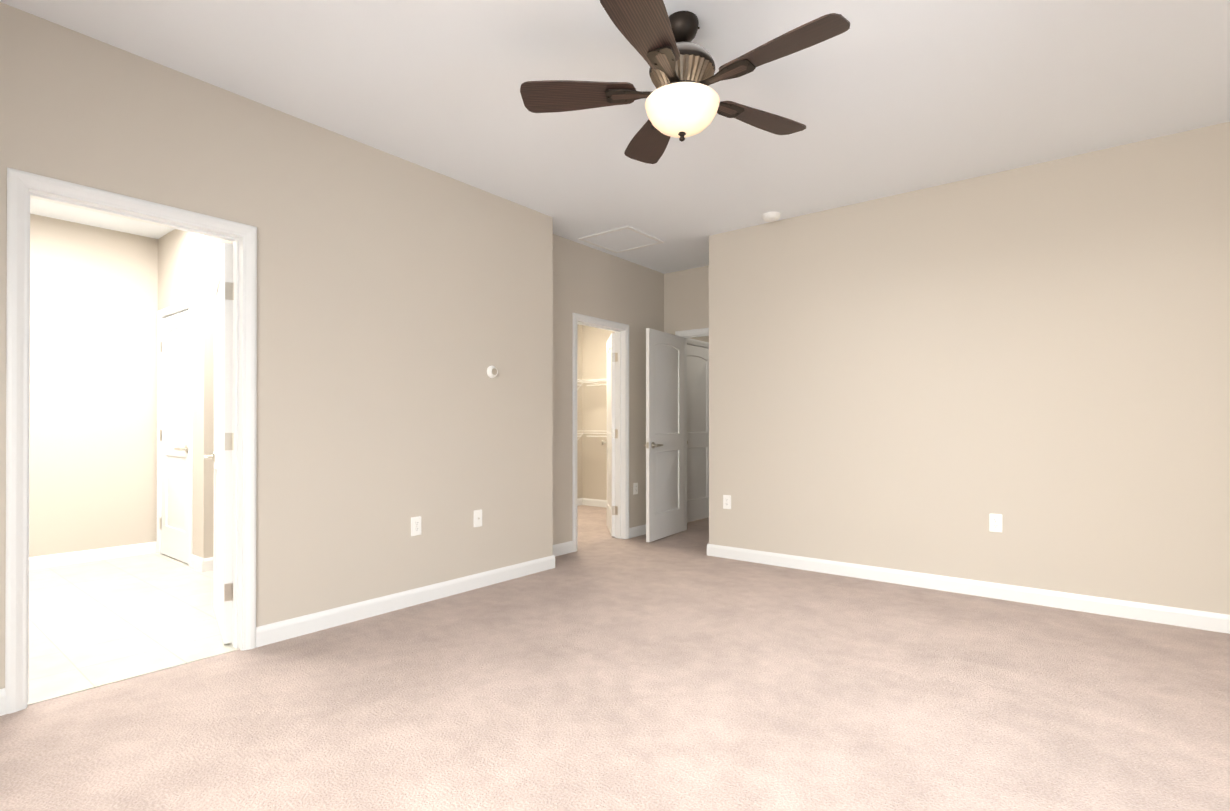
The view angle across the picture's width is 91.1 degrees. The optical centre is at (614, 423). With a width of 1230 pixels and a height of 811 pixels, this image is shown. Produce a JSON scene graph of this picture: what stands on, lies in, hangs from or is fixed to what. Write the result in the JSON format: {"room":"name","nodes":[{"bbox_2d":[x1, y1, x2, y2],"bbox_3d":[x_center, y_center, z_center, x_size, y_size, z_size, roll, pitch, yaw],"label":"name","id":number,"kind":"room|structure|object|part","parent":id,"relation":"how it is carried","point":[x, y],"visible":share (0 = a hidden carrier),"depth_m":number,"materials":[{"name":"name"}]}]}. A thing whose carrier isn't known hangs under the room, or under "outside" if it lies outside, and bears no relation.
{"room":"empty bedroom","nodes":[
{"label":"empty bedroom","id":0,"kind":"room"},
{"bbox_2d":[29,214,152,556],"bbox_3d":[-4.547,-0.245,4.632,0.150,2.740,5.137,0,0,38],"label":"wall","id":1,"kind":"structure","parent":0,"point":[100,297],"depth_m":4.91,"materials":[{"name":"beige paint"}]},
{"bbox_2d":[29,541,156,569],"bbox_3d":[-4.995,1.070,3.958,0.030,0.098,3.290,0,0,38],"label":"baseboard","id":2,"kind":"structure","parent":1,"relation":"attached to","point":[69,558],"depth_m":4.90,"materials":[{"name":"white wood"}]},
{"bbox_2d":[27,553,239,705],"bbox_3d":[-3.382,1.150,3.641,3.200,0.064,5.017,0,0,38],"label":"floor","id":3,"kind":"structure","parent":0,"point":[94,624],"depth_m":3.39,"materials":[{"name":"white tile"}]},
{"bbox_2d":[153,229,196,553],"bbox_3d":[-3.569,-0.243,5.006,0.930,2.740,0.150,0,0,38],"label":"wall","id":4,"kind":"structure","parent":0,"point":[174,253],"depth_m":5.01,"materials":[{"name":"beige paint"}]},
{"bbox_2d":[160,310,188,563],"bbox_3d":[-3.630,0.105,5.008,0.700,2.020,0.143,0,0,38],"label":"room door","id":5,"kind":"structure","parent":4,"relation":"in","point":[174,438],"depth_m":5.00,"materials":[{"name":"white paint"}]},
{"bbox_2d":[157,299,192,566],"bbox_3d":[-3.602,0.073,5.036,0.824,2.107,0.155,0,0,38],"label":"trim","id":6,"kind":"structure","parent":4,"relation":"attached to","point":[186,305],"depth_m":5.06,"materials":[{"name":"white wood"}]},
{"bbox_2d":[193,234,232,557],"bbox_3d":[-2.689,-0.242,5.264,0.140,2.740,1.600,0,0,38],"label":"wall","id":7,"kind":"structure","parent":0,"point":[209,249],"depth_m":4.62,"materials":[{"name":"beige paint"}]},
{"bbox_2d":[196,557,212,571],"bbox_3d":[-2.631,1.075,5.208,0.014,0.098,1.621,0,0,38],"label":"baseboard","id":8,"kind":"structure","parent":7,"relation":"attached to","point":[202,564],"depth_m":4.60,"materials":[{"name":"white wood"}]},
{"bbox_2d":[0,2,555,688],"bbox_3d":[-2.120,-0.251,2.736,0.130,2.740,5.137,0,0,38],"label":"wall","id":9,"kind":"structure","parent":0,"point":[389,287],"depth_m":3.40,"materials":[{"name":"beige paint"}]},
{"bbox_2d":[0,688,5,715],"bbox_3d":[-2.950,1.066,1.552,0.014,0.098,1.958,0,0,38],"label":"baseboard","id":10,"kind":"structure","parent":9,"relation":"attached to","point":[2,691],"depth_m":2.31,"materials":[{"name":"white wood"}]},
{"bbox_2d":[5,167,256,713],"bbox_3d":[-2.126,0.065,2.718,0.155,2.107,0.889,0,0,38],"label":"door frame","id":11,"kind":"structure","parent":9,"relation":"attached to","point":[23,187],"depth_m":2.49,"materials":[{"name":"white wood"}]},
{"bbox_2d":[203,243,232,643],"bbox_3d":[-2.163,0.099,3.361,0.749,2.020,0.268,0,0,38],"label":"bathroom door","id":12,"kind":"structure","parent":9,"relation":"in","point":[221,456],"depth_m":3.08,"materials":[{"name":"white paint"}]},
{"bbox_2d":[256,550,559,647],"bbox_3d":[-1.136,1.074,3.872,0.014,0.098,2.154,0,0,38],"label":"baseboard","id":13,"kind":"structure","parent":9,"relation":"attached to","point":[432,592],"depth_m":3.60,"materials":[{"name":"white wood"}]},
{"bbox_2d":[411,516,420,535],"bbox_3d":[-1.234,0.637,3.752,0.009,0.116,0.072,0,0,38],"label":"electrical outlet","id":14,"kind":"object","parent":9,"relation":"attached to","point":[415,526],"visible":1,"depth_m":3.75,"materials":[{"name":"white plastic"}]},
{"bbox_2d":[474,509,481,526],"bbox_3d":[-0.934,0.649,4.131,0.016,0.116,0.072,0,0,38],"label":"electrical outlet","id":15,"kind":"object","parent":9,"relation":"attached to","point":[477,518],"visible":1,"depth_m":4.13,"materials":[{"name":"white plastic"}]},
{"bbox_2d":[487,366,497,377],"bbox_3d":[-0.853,-0.364,4.226,0.031,0.088,0.088,0,0,38],"label":"thermostat","id":16,"kind":"object","parent":9,"relation":"attached to","point":[492,371],"visible":1,"depth_m":4.21,"materials":[{"name":"white plastic"}]},
{"bbox_2d":[577,324,580,497],"bbox_3d":[-1.391,-0.235,7.394,0.120,2.740,3.103,0,0,38],"label":"wall","id":17,"kind":"structure","parent":0,"point":[578,326],"depth_m":8.44,"materials":[{"name":"beige paint"}]},
{"bbox_2d":[577,498,583,505],"bbox_3d":[-1.375,1.086,7.302,0.014,0.098,2.983,0,0,38],"label":"baseboard","id":18,"kind":"structure","parent":17,"relation":"attached to","point":[580,501],"depth_m":8.43,"materials":[{"name":"white wood"}]},
{"bbox_2d":[581,325,614,499],"bbox_3d":[0.324,-0.233,7.948,1.900,2.740,0.120,0,0,38],"label":"wall","id":19,"kind":"structure","parent":0,"point":[591,417],"depth_m":8.35,"materials":[{"name":"beige paint"}]},
{"bbox_2d":[577,379,584,438],"bbox_3d":[-1.172,-0.106,7.154,0.100,0.966,2.954,0,0,38],"label":"closet shelf","id":20,"kind":"object","parent":19,"relation":"attached to","point":[578,380],"depth_m":8.07,"materials":[{"name":"white plastic"}]},
{"bbox_2d":[584,498,606,507],"bbox_3d":[0.298,1.088,7.878,1.860,0.098,0.014,0,0,38],"label":"baseboard","id":21,"kind":"structure","parent":19,"relation":"attached to","point":[589,502],"depth_m":8.31,"materials":[{"name":"white wood"}]},
{"bbox_2d":[585,379,606,436],"bbox_3d":[0.316,-0.206,7.678,1.560,0.762,0.297,0,0,38],"label":"closet shelf","id":22,"kind":"object","parent":19,"relation":"attached to","point":[593,380],"depth_m":7.98,"materials":[{"name":"white plastic"}]},
{"bbox_2d":[0,505,1229,810],"bbox_3d":[-0.122,1.152,3.582,6.810,0.060,8.940,0,0,38],"label":"floor carpet","id":23,"kind":"object","parent":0,"point":[600,669],"visible":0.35,"depth_m":2.36,"materials":[{"name":"beige carpet"}]},
{"bbox_2d":[0,0,1229,273],"bbox_3d":[-0.179,-1.676,4.144,7.800,0.120,8.300,0,0,38],"label":"ceiling","id":24,"kind":"structure","parent":0,"point":[882,98],"depth_m":2.91,"materials":[{"name":"white paint"}]},
{"bbox_2d":[578,226,663,252],"bbox_3d":[0.058,-1.607,5.291,0.540,0.011,0.540,0,0,38],"label":"attic hatch","id":25,"kind":"object","parent":24,"relation":"attached to","point":[622,239],"visible":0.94,"depth_m":5.26,"materials":[{"name":"white paint"}]},
{"bbox_2d":[520,0,849,163],"bbox_3d":[0.297,-1.381,2.403,1.234,0.483,1.270,0,0,38],"label":"fan","id":26,"kind":"object","parent":24,"relation":"hanging from","point":[682,101],"visible":1,"depth_m":2.35,"materials":[{"name":"brown wood"}]},
{"bbox_3d":[-0.089,-1.342,2.463,0.588,0.040,0.172,0,0,5],"label":"blade","id":27,"kind":"part","parent":26,"relation":"part of","materials":[{"name":"brown wood"}]},
{"bbox_3d":[0.131,-1.343,2.100,0.172,0.040,0.588,0,0,23],"label":"blade","id":28,"kind":"part","parent":26,"relation":"part of","materials":[{"name":"brown wood"}]},
{"bbox_3d":[0.188,-1.341,2.784,0.172,0.040,0.588,0,0,-13],"label":"blade","id":29,"kind":"part","parent":26,"relation":"part of","materials":[{"name":"brown wood"}]},
{"bbox_3d":[0.271,-1.217,2.433,0.300,0.156,0.300,0,0,38],"label":"lamp shade","id":30,"kind":"part","parent":26,"relation":"part of","materials":[{"name":"white glass"}]},
{"bbox_3d":[0.579,-1.341,2.620,0.588,0.040,0.172,0,0,-31],"label":"blade","id":31,"kind":"part","parent":26,"relation":"part of","materials":[{"name":"brown wood"}]},
{"bbox_3d":[0.544,-1.343,2.197,0.588,0.040,0.172,0,0,41],"label":"blade","id":32,"kind":"part","parent":26,"relation":"part of","materials":[{"name":"brown wood"}]},
{"bbox_2d":[762,212,779,221],"bbox_3d":[1.207,-1.591,4.659,0.136,0.046,0.136,0,0,38],"label":"smoke detector","id":33,"kind":"object","parent":24,"relation":"attached to","point":[770,216],"visible":1,"depth_m":4.62,"materials":[{"name":"white plastic"}]},
{"bbox_2d":[556,235,708,543],"bbox_3d":[0.354,-0.239,6.322,0.150,2.740,3.802,0,0,38],"label":"wall","id":34,"kind":"structure","parent":0,"point":[592,282],"depth_m":5.70,"materials":[{"name":"beige paint"}]},
{"bbox_2d":[553,541,573,554],"bbox_3d":[-0.535,1.078,5.096,0.014,0.098,0.541,0,0,38],"label":"baseboard","id":35,"kind":"structure","parent":34,"relation":"attached to","point":[566,547],"depth_m":5.21,"materials":[{"name":"white wood"}]},
{"bbox_2d":[572,313,628,551],"bbox_3d":[-0.168,0.076,5.678,0.155,2.107,0.824,0,0,38],"label":"trim","id":36,"kind":"structure","parent":34,"relation":"attached to","point":[621,330],"depth_m":5.92,"materials":[{"name":"white wood"}]},
{"bbox_2d":[601,333,614,535],"bbox_3d":[-0.043,0.109,6.338,0.523,2.020,0.538,0,0,38],"label":"closet door","id":37,"kind":"structure","parent":34,"relation":"in","point":[610,442],"depth_m":6.02,"materials":[{"name":"white paint"}]},
{"bbox_2d":[633,483,637,494],"bbox_3d":[0.209,0.650,6.054,0.009,0.116,0.072,0,0,38],"label":"outlet","id":38,"kind":"object","parent":34,"relation":"attached to","point":[635,488],"visible":1,"depth_m":6.04,"materials":[{"name":"white plastic"}]},
{"bbox_2d":[629,524,645,537],"bbox_3d":[0.335,1.082,6.209,0.014,0.098,0.638,0,0,38],"label":"baseboard","id":39,"kind":"structure","parent":34,"relation":"attached to","point":[636,531],"depth_m":6.06,"materials":[{"name":"white wood"}]},
{"bbox_2d":[687,345,708,522],"bbox_3d":[0.931,0.112,7.020,0.167,2.020,0.760,0,0,38],"label":"closet door","id":40,"kind":"structure","parent":34,"relation":"in","point":[697,433],"depth_m":7.04,"materials":[{"name":"white paint"}]},
{"bbox_2d":[687,338,708,348],"bbox_3d":[0.897,0.080,7.041,0.155,2.107,0.884,0,0,38],"label":"trim","id":41,"kind":"structure","parent":34,"relation":"attached to","point":[697,343],"depth_m":7.03,"materials":[{"name":"white wood"}]},
{"bbox_2d":[668,267,703,334],"bbox_3d":[1.382,-0.240,5.876,2.320,2.740,0.120,0,0,38],"label":"wall","id":42,"kind":"structure","parent":0,"point":[685,287],"depth_m":6.30,"materials":[{"name":"beige paint"}]},
{"bbox_2d":[644,328,683,541],"bbox_3d":[0.522,0.108,6.001,0.174,2.020,0.755,0,0,38],"label":"entry door","id":43,"kind":"structure","parent":42,"relation":"in","point":[664,444],"depth_m":5.95,"materials":[{"name":"white paint"}]},
{"bbox_2d":[675,328,708,530],"bbox_3d":[1.028,0.077,6.152,0.884,2.107,0.155,0,0,38],"label":"door frame","id":44,"kind":"structure","parent":42,"relation":"attached to","point":[694,333],"depth_m":6.38,"materials":[{"name":"white wood"}]},
{"bbox_2d":[704,122,1229,614],"bbox_3d":[2.226,-0.246,4.142,3.514,2.740,0.120,0,0,38],"label":"wall","id":45,"kind":"structure","parent":0,"point":[930,380],"depth_m":3.88,"materials":[{"name":"beige paint"}]},
{"bbox_2d":[723,495,730,508],"bbox_3d":[0.940,0.657,5.063,0.072,0.116,0.009,0,0,38],"label":"electrical outlet","id":46,"kind":"object","parent":45,"relation":"attached to","point":[726,501],"visible":1,"depth_m":5.06,"materials":[{"name":"white plastic"}]},
{"bbox_2d":[707,544,1229,633],"bbox_3d":[2.180,1.075,4.089,3.528,0.098,0.014,0,0,38],"label":"baseboard","id":47,"kind":"structure","parent":45,"relation":"attached to","point":[1203,620],"depth_m":3.86,"materials":[{"name":"white wood"}]},
{"bbox_2d":[989,514,1001,532],"bbox_3d":[2.450,0.639,3.882,0.072,0.116,0.009,0,0,38],"label":"electrical outlet","id":48,"kind":"object","parent":45,"relation":"attached to","point":[995,522],"visible":1,"depth_m":3.88,"materials":[{"name":"white plastic"}]}
]}

